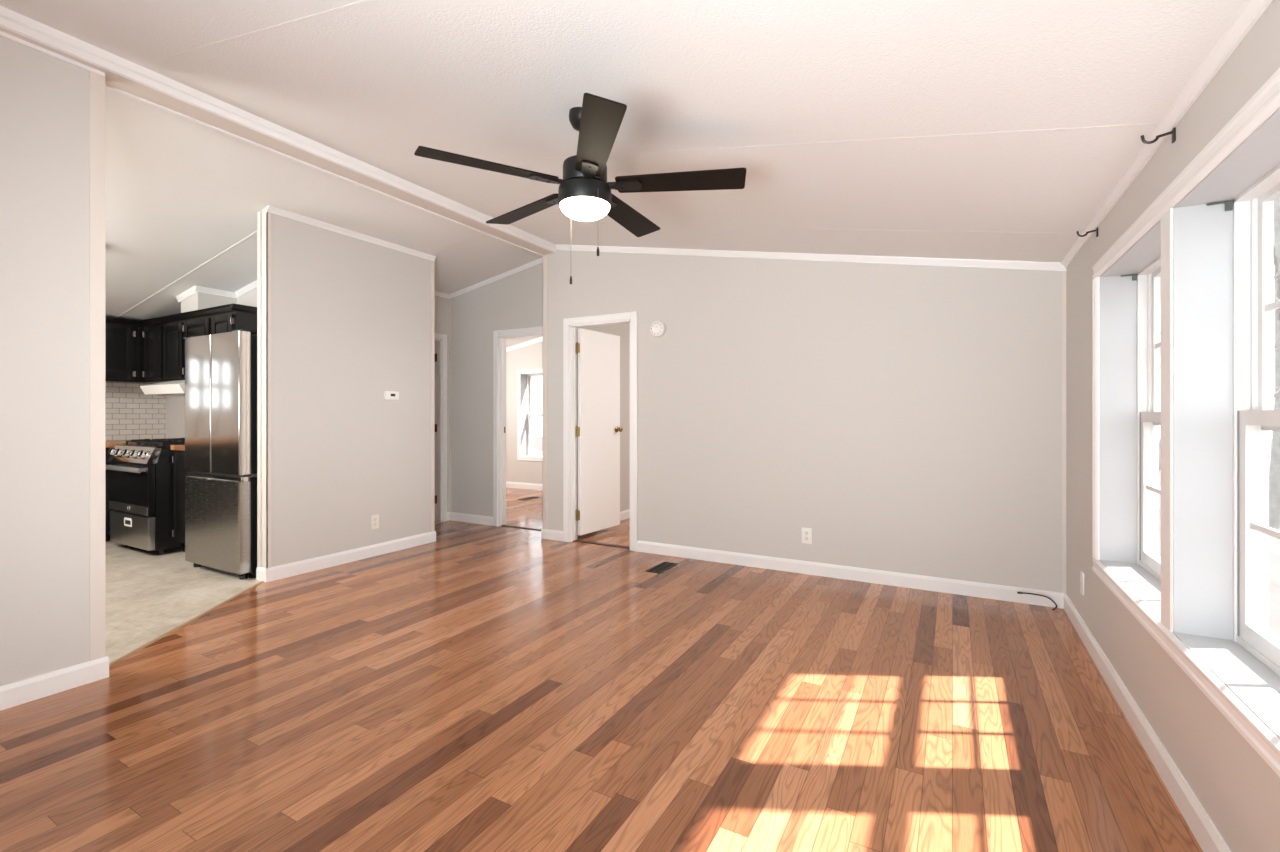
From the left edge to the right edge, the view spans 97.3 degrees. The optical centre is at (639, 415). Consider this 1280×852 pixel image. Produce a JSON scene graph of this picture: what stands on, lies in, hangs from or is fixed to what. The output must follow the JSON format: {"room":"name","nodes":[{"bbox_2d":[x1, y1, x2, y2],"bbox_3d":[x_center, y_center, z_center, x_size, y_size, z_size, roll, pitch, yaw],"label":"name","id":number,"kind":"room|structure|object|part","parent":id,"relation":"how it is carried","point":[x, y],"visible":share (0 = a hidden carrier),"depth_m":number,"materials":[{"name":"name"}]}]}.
{"room":"living room","nodes":[
{"label":"living room","id":0,"kind":"room"},
{"bbox_2d":[0,36,88,685],"bbox_3d":[-3.902,-0.180,-0.102,0.095,2.700,6.035,0,0,29],"label":"wall","id":1,"kind":"structure","parent":0,"point":[44,99],"depth_m":2.35,"materials":[{"name":"grey paint"}]},
{"bbox_2d":[0,31,104,76],"bbox_3d":[-3.855,-1.518,-0.127,0.016,0.017,6.036,0,0,29],"label":"trim","id":2,"kind":"structure","parent":1,"relation":"attached to","point":[2,34],"depth_m":2.36,"materials":[{"name":"white paint"}]},
{"bbox_2d":[0,656,108,710],"bbox_3d":[-3.894,1.124,-0.097,0.115,0.092,6.050,0,0,29],"label":"baseboard","id":3,"kind":"structure","parent":1,"relation":"attached to","point":[13,694],"depth_m":2.36,"materials":[{"name":"white paint"}]},
{"bbox_2d":[89,71,104,660],"bbox_3d":[-2.445,-0.221,2.518,0.100,2.598,0.053,0,0,29],"label":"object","id":4,"kind":"structure","parent":1,"relation":"attached to","point":[96,82],"depth_m":2.49,"materials":[{"name":"beige paint"}]},
{"bbox_2d":[181,292,236,312],"bbox_3d":[-4.050,-1.054,5.293,0.320,0.279,0.315,0,0,29],"label":"wall","id":5,"kind":"structure","parent":0,"point":[199,300],"depth_m":5.16,"materials":[{"name":"grey paint"}]},
{"bbox_2d":[166,288,256,438],"bbox_3d":[-3.729,-0.156,5.352,3.085,2.652,0.100,0,0,29],"label":"wall","id":6,"kind":"structure","parent":0,"point":[175,405],"depth_m":5.92,"materials":[{"name":"grey paint"}]},
{"bbox_2d":[105,322,154,383],"bbox_3d":[-5.157,-0.618,5.596,0.348,0.575,0.856,0,0,29],"label":"upper cabinet","id":7,"kind":"object","parent":6,"relation":"attached to","point":[124,343],"visible":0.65,"depth_m":5.49,"materials":[{"name":"black paint"}]},
{"bbox_3d":[-5.109,-0.608,5.364,0.020,0.515,0.460,0,0,29],"label":"door","id":8,"kind":"part","parent":7,"relation":"part of","materials":[{"name":"black paint"}]},
{"bbox_2d":[105,383,165,439],"bbox_3d":[-5.758,-0.040,4.865,0.008,0.578,2.719,0,0,29],"label":"tile backsplash","id":9,"kind":"structure","parent":6,"relation":"attached to","point":[130,414],"depth_m":5.80,"materials":[{"name":"white tile"}]},
{"bbox_2d":[143,323,166,382],"bbox_3d":[-4.709,-0.618,5.650,0.438,0.575,0.327,0,0,29],"label":"upper cabinet","id":10,"kind":"object","parent":6,"relation":"attached to","point":[152,334],"visible":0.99,"depth_m":5.50,"materials":[{"name":"black paint"}]},
{"bbox_2d":[163,315,212,380],"bbox_3d":[-4.114,-0.618,5.320,0.918,0.575,0.327,0,0,29],"label":"upper cabinet","id":11,"kind":"object","parent":6,"relation":"attached to","point":[175,333],"visible":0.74,"depth_m":5.26,"materials":[{"name":"black paint"}]},
{"bbox_2d":[140,380,184,396],"bbox_3d":[-4.127,-0.256,5.209,0.758,0.147,0.533,0,0,29],"label":"range hood","id":12,"kind":"object","parent":11,"relation":"attached to","point":[169,388],"visible":0.39,"depth_m":5.01,"materials":[{"name":"white metal"}]},
{"bbox_3d":[-4.406,-0.608,5.316,0.375,0.515,0.020,0,0,29],"label":"door","id":13,"kind":"part","parent":11,"relation":"part of","materials":[{"name":"black paint"}]},
{"bbox_2d":[105,303,256,325],"bbox_3d":[-4.386,-0.917,5.176,2.264,0.048,0.967,0,0,-2],"label":"crown molding","id":14,"kind":"structure","parent":11,"relation":"attached to","point":[229,307],"depth_m":5.15,"materials":[{"name":"black paint"}]},
{"bbox_3d":[-4.008,-0.608,5.096,0.455,0.515,0.020,0,0,29],"label":"door","id":15,"kind":"part","parent":11,"relation":"part of","materials":[{"name":"black paint"}]},
{"bbox_2d":[176,280,256,302],"bbox_3d":[-3.355,-1.252,4.891,1.985,0.400,0.343,0,0,29],"label":"crown molding","id":16,"kind":"structure","parent":6,"relation":"attached to","point":[253,285],"depth_m":5.19,"materials":[{"name":"white paint"}]},
{"bbox_2d":[211,311,256,335],"bbox_3d":[-3.539,-0.618,5.001,0.393,0.575,0.327,0,0,29],"label":"upper cabinet","id":17,"kind":"object","parent":6,"relation":"attached to","point":[230,321],"visible":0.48,"depth_m":4.86,"materials":[{"name":"black paint"}]},
{"bbox_3d":[-3.617,-0.608,4.878,0.340,0.515,0.020,0,0,29],"label":"door","id":18,"kind":"part","parent":17,"relation":"part of","materials":[{"name":"black paint"}]},
{"bbox_2d":[259,205,435,566],"bbox_3d":[-2.302,-0.152,4.612,0.128,2.645,1.460,0,0,29],"label":"wall","id":19,"kind":"structure","parent":0,"point":[351,317],"depth_m":4.46,"materials":[{"name":"grey paint"}]},
{"bbox_2d":[257,212,270,567],"bbox_3d":[-2.664,-0.184,3.992,0.113,2.521,0.035,0,0,29],"label":"trim","id":20,"kind":"structure","parent":19,"relation":"attached to","point":[266,215],"depth_m":3.97,"materials":[{"name":"beige paint"}]},
{"bbox_2d":[256,531,435,582],"bbox_3d":[-2.575,1.122,4.766,0.730,0.096,1.485,0,0,29],"label":"baseboard","id":21,"kind":"structure","parent":19,"relation":"attached to","point":[266,575],"depth_m":4.42,"materials":[{"name":"white paint"}]},
{"bbox_2d":[371,514,378,529],"bbox_3d":[-2.209,0.887,4.695,0.009,0.116,0.072,0,0,29],"label":"wall outlet","id":22,"kind":"object","parent":19,"relation":"attached to","point":[374,518],"visible":1,"depth_m":4.69,"materials":[{"name":"beige plastic"}]},
{"bbox_2d":[384,391,398,399],"bbox_3d":[-2.128,-0.172,4.824,0.026,0.073,0.134,0,0,29],"label":"thermostat","id":23,"kind":"object","parent":19,"relation":"attached to","point":[388,395],"visible":1,"depth_m":4.81,"materials":[{"name":"white plastic"}]},
{"bbox_2d":[431,261,434,531],"bbox_3d":[-1.922,-0.177,5.218,0.006,2.506,0.040,0,0,29],"label":"trim","id":24,"kind":"structure","parent":19,"relation":"attached to","point":[432,262],"depth_m":5.21,"materials":[{"name":"beige paint"}]},
{"bbox_2d":[435,296,448,511],"bbox_3d":[-2.383,-0.092,5.969,0.100,2.524,1.035,0,0,29],"label":"wall","id":25,"kind":"structure","parent":0,"point":[441,303],"depth_m":6.27,"materials":[{"name":"grey paint"}]},
{"bbox_2d":[435,354,436,503],"bbox_3d":[-2.584,0.163,6.351,0.716,1.955,0.104,0,0,28],"label":"door","id":26,"kind":"structure","parent":25,"relation":"in","point":[435,354],"depth_m":6.23,"materials":[{"name":"white paint"}]},
{"bbox_2d":[435,333,446,521],"bbox_3d":[-2.385,0.136,5.951,0.118,2.068,0.776,0,0,29],"label":"door frame","id":27,"kind":"structure","parent":25,"relation":"attached to","point":[440,339],"depth_m":6.22,"materials":[{"name":"white paint"}]},
{"bbox_2d":[451,263,542,516],"bbox_3d":[-1.445,-0.236,5.983,1.525,2.813,0.100,0,0,29],"label":"wall","id":28,"kind":"structure","parent":0,"point":[514,301],"depth_m":6.10,"materials":[{"name":"grey paint"}]},
{"bbox_2d":[449,298,450,511],"bbox_3d":[-2.127,-0.121,6.301,0.025,2.398,0.006,0,0,29],"label":"trim","id":29,"kind":"structure","parent":28,"relation":"attached to","point":[450,298],"depth_m":6.29,"materials":[{"name":"beige paint"}]},
{"bbox_2d":[435,258,542,298],"bbox_3d":[-1.672,-1.461,5.574,1.525,0.311,0.835,0,0,29],"label":"crown molding","id":30,"kind":"structure","parent":28,"relation":"attached to","point":[536,262],"depth_m":5.99,"materials":[{"name":"white paint"}]},
{"bbox_2d":[493,326,542,525],"bbox_3d":[-1.154,0.136,5.813,0.864,2.068,0.118,0,0,29],"label":"door frame","id":31,"kind":"structure","parent":28,"relation":"attached to","point":[499,336],"depth_m":5.96,"materials":[{"name":"white paint"}]},
{"bbox_2d":[502,525,540,530],"bbox_3d":[-1.150,1.167,5.819,0.708,0.007,0.040,0,0,29],"label":"trim","id":32,"kind":"structure","parent":28,"relation":"attached to","point":[502,525],"depth_m":5.85,"materials":[{"name":"brown"}]},
{"bbox_2d":[506,341,542,483],"bbox_3d":[0.438,-0.243,7.792,8.003,2.826,0.150,0,0,29],"label":"wall","id":33,"kind":"structure","parent":0,"point":[529,357],"depth_m":9.05,"materials":[{"name":"grey paint"}]},
{"bbox_2d":[506,336,542,351],"bbox_3d":[-1.360,-1.229,8.688,3.990,0.775,0.028,0,0,29],"label":"crown molding","id":34,"kind":"structure","parent":33,"relation":"attached to","point":[540,339],"depth_m":8.95,"materials":[{"name":"white paint"}]},
{"bbox_2d":[517,369,542,460],"bbox_3d":[-1.517,-0.005,8.780,1.019,1.441,0.018,0,0,29],"label":"window frame","id":35,"kind":"structure","parent":33,"relation":"in","point":[519,372],"depth_m":9.00,"materials":[{"name":"white paint"}]},
{"bbox_2d":[521,373,542,456],"bbox_3d":[-1.466,-0.002,8.871,0.897,1.327,0.202,0,0,29],"label":"window","id":36,"kind":"structure","parent":33,"relation":"in","point":[526,379],"depth_m":9.10,"materials":[{"name":"grey paint"}]},
{"bbox_3d":[-1.438,0.298,8.923,0.861,0.668,0.032,0,0,29],"label":"sash","id":37,"kind":"part","parent":36,"relation":"part of","materials":[{"name":"white plastic"}]},
{"bbox_3d":[-1.423,-0.315,8.949,0.861,0.672,0.022,0,0,29],"label":"sash","id":38,"kind":"part","parent":36,"relation":"part of","materials":[{"name":"white plastic"}]},
{"bbox_2d":[0,488,1202,851],"bbox_3d":[-2.476,1.208,2.490,8.453,0.083,12.350,0,0,29],"label":"floor","id":39,"kind":"structure","parent":0,"point":[476,687],"depth_m":2.17,"materials":[{"name":"brown wood"}]},
{"bbox_2d":[105,447,113,541],"bbox_3d":[-4.891,0.729,5.528,0.880,0.877,0.716,0,0,29],"label":"base cabinet","id":40,"kind":"object","parent":39,"relation":"on","point":[107,462],"visible":0.04,"depth_m":5.07,"materials":[{"name":"black paint"}]},
{"bbox_2d":[105,439,151,447],"bbox_3d":[-5.377,0.270,4.652,0.879,0.039,2.716,0,0,29],"label":"countertop","id":41,"kind":"structure","parent":40,"relation":"on","point":[109,443],"depth_m":5.19,"materials":[{"name":"brown wood"}]},
{"bbox_2d":[105,438,184,554],"bbox_3d":[-4.197,0.691,5.082,0.758,0.953,0.787,0,0,29],"label":"gas range","id":42,"kind":"object","parent":39,"relation":"on","point":[141,476],"visible":0.62,"depth_m":4.72,"materials":[{"name":"black metal"}]},
{"bbox_3d":[-4.623,0.325,4.941,0.068,0.070,0.059,0,0,29],"label":"knob","id":43,"kind":"part","parent":42,"relation":"part of","materials":[{"name":"silver metal"}]},
{"bbox_3d":[-4.490,0.325,4.867,0.068,0.070,0.059,0,0,29],"label":"knob","id":44,"kind":"part","parent":42,"relation":"part of","materials":[{"name":"silver metal"}]},
{"bbox_3d":[-4.372,0.449,4.766,0.734,0.042,0.064,0,0,29],"label":"oven handle","id":45,"kind":"part","parent":42,"relation":"part of","materials":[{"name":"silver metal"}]},
{"bbox_3d":[-4.357,0.325,4.794,0.068,0.070,0.059,0,0,29],"label":"knob","id":46,"kind":"part","parent":42,"relation":"part of","materials":[{"name":"silver metal"}]},
{"bbox_3d":[-4.345,0.975,4.815,0.752,0.270,0.048,0,0,29],"label":"storage drawer","id":47,"kind":"part","parent":42,"relation":"part of","materials":[{"name":"silver metal"}]},
{"bbox_3d":[-4.346,0.614,4.814,0.752,0.423,0.050,0,0,29],"label":"oven door","id":48,"kind":"part","parent":42,"relation":"part of","materials":[{"name":"black ceramic"}]},
{"bbox_3d":[-4.338,0.330,4.827,0.758,0.130,0.100,0,0,29],"label":"control panel","id":49,"kind":"part","parent":42,"relation":"part of","materials":[{"name":"silver metal"}]},
{"bbox_3d":[-4.224,0.325,4.720,0.068,0.070,0.059,0,0,29],"label":"knob","id":50,"kind":"part","parent":42,"relation":"part of","materials":[{"name":"silver metal"}]},
{"bbox_3d":[-4.091,0.325,4.646,0.068,0.070,0.059,0,0,29],"label":"knob","id":51,"kind":"part","parent":42,"relation":"part of","materials":[{"name":"silver metal"}]},
{"bbox_2d":[117,443,184,448],"bbox_3d":[-4.170,0.267,5.131,0.758,0.017,0.675,0,0,29],"label":"cooktop","id":52,"kind":"object","parent":42,"relation":"in","point":[146,445],"depth_m":4.84,"materials":[{"name":"black ceramic"}]},
{"bbox_2d":[172,450,188,551],"bbox_3d":[-3.560,0.729,4.861,0.563,0.877,0.592,0,0,29],"label":"base cabinet","id":53,"kind":"object","parent":39,"relation":"on","point":[178,459],"visible":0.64,"depth_m":4.68,"materials":[{"name":"black paint"}]},
{"bbox_2d":[171,445,184,450],"bbox_3d":[-3.558,0.270,4.857,0.572,0.039,0.591,0,0,29],"label":"countertop","id":54,"kind":"structure","parent":53,"relation":"on","point":[173,447],"depth_m":4.69,"materials":[{"name":"brown wood"}]},
{"bbox_2d":[109,581,263,666],"bbox_3d":[-2.564,1.167,3.257,0.024,0.006,1.411,0,0,-7],"label":"floor strip","id":55,"kind":"object","parent":39,"relation":"on","point":[259,583],"visible":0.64,"depth_m":3.10,"materials":[{"name":"beige wood"}]},
{"bbox_2d":[185,329,256,579],"bbox_3d":[-2.990,0.278,4.445,0.801,1.779,0.709,0,0,29],"label":"refrigerator","id":56,"kind":"object","parent":39,"relation":"on","point":[220,368],"visible":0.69,"depth_m":4.06,"materials":[{"name":"silver metal"}]},
{"bbox_3d":[-3.317,-0.088,4.268,0.397,1.012,0.078,0,0,29],"label":"door","id":57,"kind":"part","parent":56,"relation":"part of","materials":[{"name":"silver metal"}]},
{"bbox_3d":[-3.142,0.792,4.171,0.798,0.645,0.078,0,0,29],"label":"freezer drawer","id":58,"kind":"part","parent":56,"relation":"part of","materials":[{"name":"silver metal"}]},
{"bbox_3d":[-2.966,-0.088,4.073,0.395,1.012,0.078,0,0,29],"label":"door","id":59,"kind":"part","parent":56,"relation":"part of","materials":[{"name":"silver metal"}]},
{"bbox_2d":[518,496,537,499],"bbox_3d":[-1.569,1.167,7.939,0.120,0.005,0.320,0,0,29],"label":"floor vent","id":60,"kind":"object","parent":39,"relation":"in","point":[532,497],"visible":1,"depth_m":7.91,"materials":[{"name":"brown metal"}]},
{"bbox_2d":[646,561,677,572],"bbox_3d":[0.169,1.167,4.332,0.120,0.005,0.310,0,0,29],"label":"floor vent","id":61,"kind":"object","parent":39,"relation":"in","point":[663,566],"visible":1,"depth_m":4.32,"materials":[{"name":"brown metal"}]},
{"bbox_2d":[1017,592,1056,609],"bbox_3d":[2.404,1.127,3.409,0.205,0.102,0.018,0,0,19],"label":"cable","id":62,"kind":"object","parent":39,"relation":"on","point":[1017,592],"visible":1,"depth_m":3.40,"materials":[{"name":"black plastic"}]},
{"bbox_2d":[577,323,629,523],"bbox_3d":[-0.165,-0.220,6.548,0.165,2.779,2.610,0,0,29],"label":"wall","id":63,"kind":"structure","parent":0,"point":[622,330],"depth_m":6.34,"materials":[{"name":"grey paint"}]},
{"bbox_2d":[0,0,1246,347],"bbox_3d":[-2.476,-1.309,2.490,8.453,0.874,12.350,0,0,29],"label":"ceiling","id":64,"kind":"structure","parent":0,"point":[373,83],"depth_m":2.27,"materials":[{"name":"white paint"}]},
{"bbox_2d":[0,27,552,254],"bbox_3d":[-3.101,-1.578,1.287,0.148,0.104,9.240,0,0,29],"label":"ceiling beam","id":65,"kind":"structure","parent":64,"relation":"attached to","point":[112,79],"depth_m":3.16,"materials":[{"name":"beige paint"}]},
{"bbox_2d":[0,6,556,252],"bbox_3d":[-3.030,-1.567,1.247,0.018,0.085,9.240,0,0,29],"label":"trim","id":66,"kind":"structure","parent":65,"relation":"attached to","point":[10,20],"depth_m":2.86,"materials":[{"name":"white paint"}]},
{"bbox_2d":[105,84,542,256],"bbox_3d":[-1.705,-1.522,3.963,0.016,0.014,3.204,0,0,29],"label":"trim","id":67,"kind":"structure","parent":65,"relation":"attached to","point":[106,85],"depth_m":3.30,"materials":[{"name":"white paint"}]},
{"bbox_2d":[414,93,745,283],"bbox_3d":[-0.223,-0.926,2.402,1.295,0.708,1.261,0,0,29],"label":"ceiling fan","id":68,"kind":"object","parent":64,"relation":"hanging from","point":[584,191],"visible":1,"depth_m":2.28,"materials":[{"name":"black metal"}]},
{"bbox_3d":[-0.580,-0.962,2.171,0.529,0.032,0.135,0,0,-29],"label":"blade","id":69,"kind":"part","parent":68,"relation":"part of","materials":[{"name":"black wood"}]},
{"bbox_3d":[-0.523,-0.962,2.638,0.529,0.032,0.135,0,0,43],"label":"blade","id":70,"kind":"part","parent":68,"relation":"part of","materials":[{"name":"black wood"}]},
{"bbox_3d":[-0.231,-0.855,2.365,0.210,0.058,0.210,0,0,29],"label":"lamp shade","id":71,"kind":"part","parent":68,"relation":"part of","materials":[{"name":"white glass"}]},
{"bbox_3d":[-0.155,-0.962,1.973,0.135,0.032,0.529,0,0,-11],"label":"blade","id":72,"kind":"part","parent":68,"relation":"part of","materials":[{"name":"black wood"}]},
{"bbox_3d":[-0.062,-0.962,2.728,0.135,0.032,0.529,0,0,25],"label":"blade","id":73,"kind":"part","parent":68,"relation":"part of","materials":[{"name":"black wood"}]},
{"bbox_3d":[0.166,-0.962,2.317,0.529,0.032,0.135,0,0,7],"label":"blade","id":74,"kind":"part","parent":68,"relation":"part of","materials":[{"name":"black wood"}]},
{"bbox_2d":[105,0,1159,317],"bbox_3d":[-2.413,-1.258,2.655,8.003,0.707,4.892,0,0,29],"label":"trim","id":75,"kind":"structure","parent":64,"relation":"attached to","point":[363,1],"depth_m":2.47,"materials":[{"name":"white"}]},
{"bbox_2d":[543,250,1061,592],"bbox_3d":[0.857,-0.243,4.431,4.008,2.826,0.100,0,0,29],"label":"wall","id":76,"kind":"structure","parent":0,"point":[908,417],"depth_m":4.06,"materials":[{"name":"grey paint"}]},
{"bbox_2d":[576,328,622,534],"bbox_3d":[-0.383,0.152,5.506,0.171,1.935,0.660,0,0,29],"label":"door","id":77,"kind":"structure","parent":76,"relation":"in","point":[598,430],"depth_m":5.48,"materials":[{"name":"white paint"}]},
{"bbox_3d":[-0.211,0.140,5.713,0.070,0.062,0.062,0,0,29],"label":"knob","id":78,"kind":"part","parent":77,"relation":"part of","materials":[{"name":"gold metal"}]},
{"bbox_2d":[563,311,637,550],"bbox_3d":[-0.343,0.136,5.089,0.784,2.068,0.118,0,0,29],"label":"door frame","id":79,"kind":"structure","parent":76,"relation":"attached to","point":[570,325],"depth_m":5.20,"materials":[{"name":"white paint"}]},
{"bbox_2d":[573,540,629,548],"bbox_3d":[-0.335,1.167,5.104,0.628,0.007,0.050,0,0,29],"label":"trim","id":80,"kind":"structure","parent":76,"relation":"attached to","point":[582,541],"depth_m":5.10,"materials":[{"name":"brown wood"}]},
{"bbox_2d":[650,320,665,336],"bbox_3d":[0.144,-0.732,4.747,0.144,0.144,0.040,0,0,29],"label":"smoke detector","id":81,"kind":"object","parent":76,"relation":"attached to","point":[657,328],"visible":1,"depth_m":4.73,"materials":[{"name":"white plastic"}]},
{"bbox_2d":[447,482,1064,608],"bbox_3d":[-0.260,1.123,6.535,8.003,0.095,2.725,0,0,29],"label":"baseboard","id":82,"kind":"structure","parent":76,"relation":"attached to","point":[952,586],"depth_m":4.07,"materials":[{"name":"white paint"}]},
{"bbox_2d":[543,255,1065,592],"bbox_3d":[0.838,-0.221,4.403,4.014,2.598,0.046,0,0,29],"label":"trim","id":83,"kind":"structure","parent":76,"relation":"attached to","point":[545,257],"depth_m":5.33,"materials":[{"name":"beige paint"}]},
{"bbox_2d":[802,527,811,543],"bbox_3d":[1.232,0.889,4.160,0.072,0.116,0.009,0,0,29],"label":"wall outlet","id":84,"kind":"object","parent":76,"relation":"attached to","point":[806,532],"visible":1,"depth_m":4.16,"materials":[{"name":"white plastic"}]},
{"bbox_2d":[555,244,1066,270],"bbox_3d":[0.894,-1.239,4.337,3.853,0.730,0.028,0,0,29],"label":"crown molding","id":85,"kind":"structure","parent":76,"relation":"attached to","point":[1000,264],"depth_m":4.04,"materials":[{"name":"white paint"}]},
{"bbox_2d":[1066,0,1279,851],"bbox_3d":[1.084,0.075,0.513,0.192,2.190,12.350,0,0,29],"label":"wall","id":86,"kind":"structure","parent":0,"point":[1235,786],"depth_m":1.81,"materials":[{"name":"grey paint"}]},
{"bbox_2d":[1080,571,1083,595],"bbox_3d":[2.338,0.887,2.978,0.008,0.116,0.072,0,0,29],"label":"cover plate","id":87,"kind":"object","parent":86,"relation":"attached to","point":[1081,572],"visible":1,"depth_m":2.96,"materials":[{"name":"white plastic"}]},
{"bbox_2d":[1076,227,1097,236],"bbox_3d":[2.136,-0.869,2.689,0.082,0.042,0.018,0,0,29],"label":"curtain bracket","id":88,"kind":"object","parent":86,"relation":"attached to","point":[1096,230],"visible":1,"depth_m":2.69,"materials":[{"name":"black metal"}]},
{"bbox_3d":[2.134,-0.871,2.690,0.079,0.031,0.008,0,0,29],"label":"arm","id":89,"kind":"part","parent":88,"relation":"part of","materials":[{"name":"black metal"}]},
{"bbox_2d":[1099,219,1160,620],"bbox_3d":[2.009,0.019,2.180,0.202,1.333,0.896,0,0,29],"label":"window","id":90,"kind":"structure","parent":86,"relation":"in","point":[1130,344],"depth_m":2.55,"materials":[{"name":"grey paint"}]},
{"bbox_2d":[1121,274,1136,280],"bbox_3d":[2.224,-0.626,2.562,0.056,0.028,0.007,0,0,29],"label":"bracket","id":91,"kind":"object","parent":90,"relation":"attached to","point":[1134,276],"visible":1,"depth_m":2.55,"materials":[{"name":"grey metal"}]},
{"bbox_3d":[2.008,0.678,2.181,0.200,0.015,0.894,0,0,29],"label":"sill","id":92,"kind":"part","parent":90,"relation":"part of","materials":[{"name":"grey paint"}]},
{"bbox_3d":[2.067,0.014,2.148,0.068,1.320,0.894,0,0,29],"label":"frame","id":93,"kind":"part","parent":90,"relation":"part of","materials":[{"name":"white plastic"}]},
{"bbox_3d":[2.060,0.321,2.152,0.032,0.671,0.860,0,0,29],"label":"sash","id":94,"kind":"part","parent":90,"relation":"part of","materials":[{"name":"white plastic"}]},
{"bbox_3d":[2.086,-0.295,2.137,0.022,0.675,0.860,0,0,29],"label":"sash","id":95,"kind":"part","parent":90,"relation":"part of","materials":[{"name":"white plastic"}]},
{"bbox_2d":[1064,593,1230,851],"bbox_3d":[0.336,1.124,-0.621,0.015,0.092,9.240,0,0,29],"label":"baseboard","id":96,"kind":"structure","parent":86,"relation":"attached to","point":[1202,827],"depth_m":1.88,"materials":[{"name":"white paint"}]},
{"bbox_2d":[1140,127,1175,143],"bbox_3d":[1.623,-0.869,1.765,0.082,0.042,0.018,0,0,29],"label":"curtain bracket","id":97,"kind":"object","parent":86,"relation":"attached to","point":[1173,132],"visible":1,"depth_m":1.76,"materials":[{"name":"black metal"}]},
{"bbox_3d":[1.656,-0.869,1.747,0.006,0.042,0.018,0,0,29],"label":"wall plate","id":98,"kind":"part","parent":97,"relation":"part of","materials":[{"name":"black metal"}]},
{"bbox_2d":[1061,0,1272,267],"bbox_3d":[0.330,-0.911,-0.618,0.030,0.034,9.240,0,0,29],"label":"crown molding","id":99,"kind":"structure","parent":86,"relation":"attached to","point":[1251,11],"depth_m":1.62,"materials":[{"name":"white paint"}]},
{"bbox_2d":[1092,68,1279,776],"bbox_3d":[1.760,0.014,1.748,0.217,1.452,2.023,0,0,29],"label":"window","id":100,"kind":"structure","parent":86,"relation":"in","point":[1224,415],"depth_m":1.68,"materials":[{"name":"grey paint"}]},
{"bbox_2d":[1207,200,1232,210],"bbox_3d":[1.740,-0.626,1.690,0.056,0.028,0.007,0,0,29],"label":"bracket","id":101,"kind":"object","parent":100,"relation":"attached to","point":[1228,204],"visible":1,"depth_m":1.68,"materials":[{"name":"grey metal"}]},
{"bbox_3d":[1.524,0.678,1.309,0.200,0.015,0.894,0,0,29],"label":"sill","id":102,"kind":"part","parent":100,"relation":"part of","materials":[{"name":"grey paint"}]},
{"bbox_3d":[1.583,0.014,1.276,0.068,1.320,0.894,0,0,29],"label":"frame","id":103,"kind":"part","parent":100,"relation":"part of","materials":[{"name":"white plastic"}]},
{"bbox_3d":[1.576,0.321,1.280,0.032,0.671,0.860,0,0,29],"label":"sash","id":104,"kind":"part","parent":100,"relation":"part of","materials":[{"name":"white plastic"}]},
{"bbox_3d":[1.602,-0.295,1.265,0.022,0.675,0.860,0,0,29],"label":"sash","id":105,"kind":"part","parent":100,"relation":"part of","materials":[{"name":"white plastic"}]},
{"label":"outside","id":106,"kind":"structure","parent":0,"visible":0},
{"bbox_2d":[531,437,1279,638],"bbox_3d":[14.078,1.920,15.060,70.000,0.300,80.000,0,0,29],"label":"ground","id":107,"kind":"structure","parent":106,"point":[536,442],"depth_m":6.64,"materials":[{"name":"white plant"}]},
{"bbox_2d":[1160,263,1273,368],"bbox_3d":[16.511,-3.674,17.916,4.899,10.942,8.040,0,0,20],"label":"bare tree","id":108,"kind":"object","parent":107,"relation":"on","point":[1273,263],"visible":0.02,"depth_m":18.26,"materials":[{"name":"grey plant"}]},
{"bbox_2d":[1158,270,1279,487],"bbox_3d":[5.044,-0.872,5.995,2.935,5.336,3.304,0,0,11],"label":"bare tree","id":109,"kind":"object","parent":107,"relation":"on","point":[1277,273],"visible":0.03,"depth_m":5.44,"materials":[{"name":"grey plant"}]},
{"bbox_2d":[1269,197,1279,530],"bbox_3d":[10.067,-3.319,8.812,6.073,10.250,3.950,0,0,4],"label":"bare tree","id":110,"kind":"object","parent":107,"relation":"on","point":[1274,472],"visible":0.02,"depth_m":8.65,"materials":[{"name":"grey plant"}]}
]}

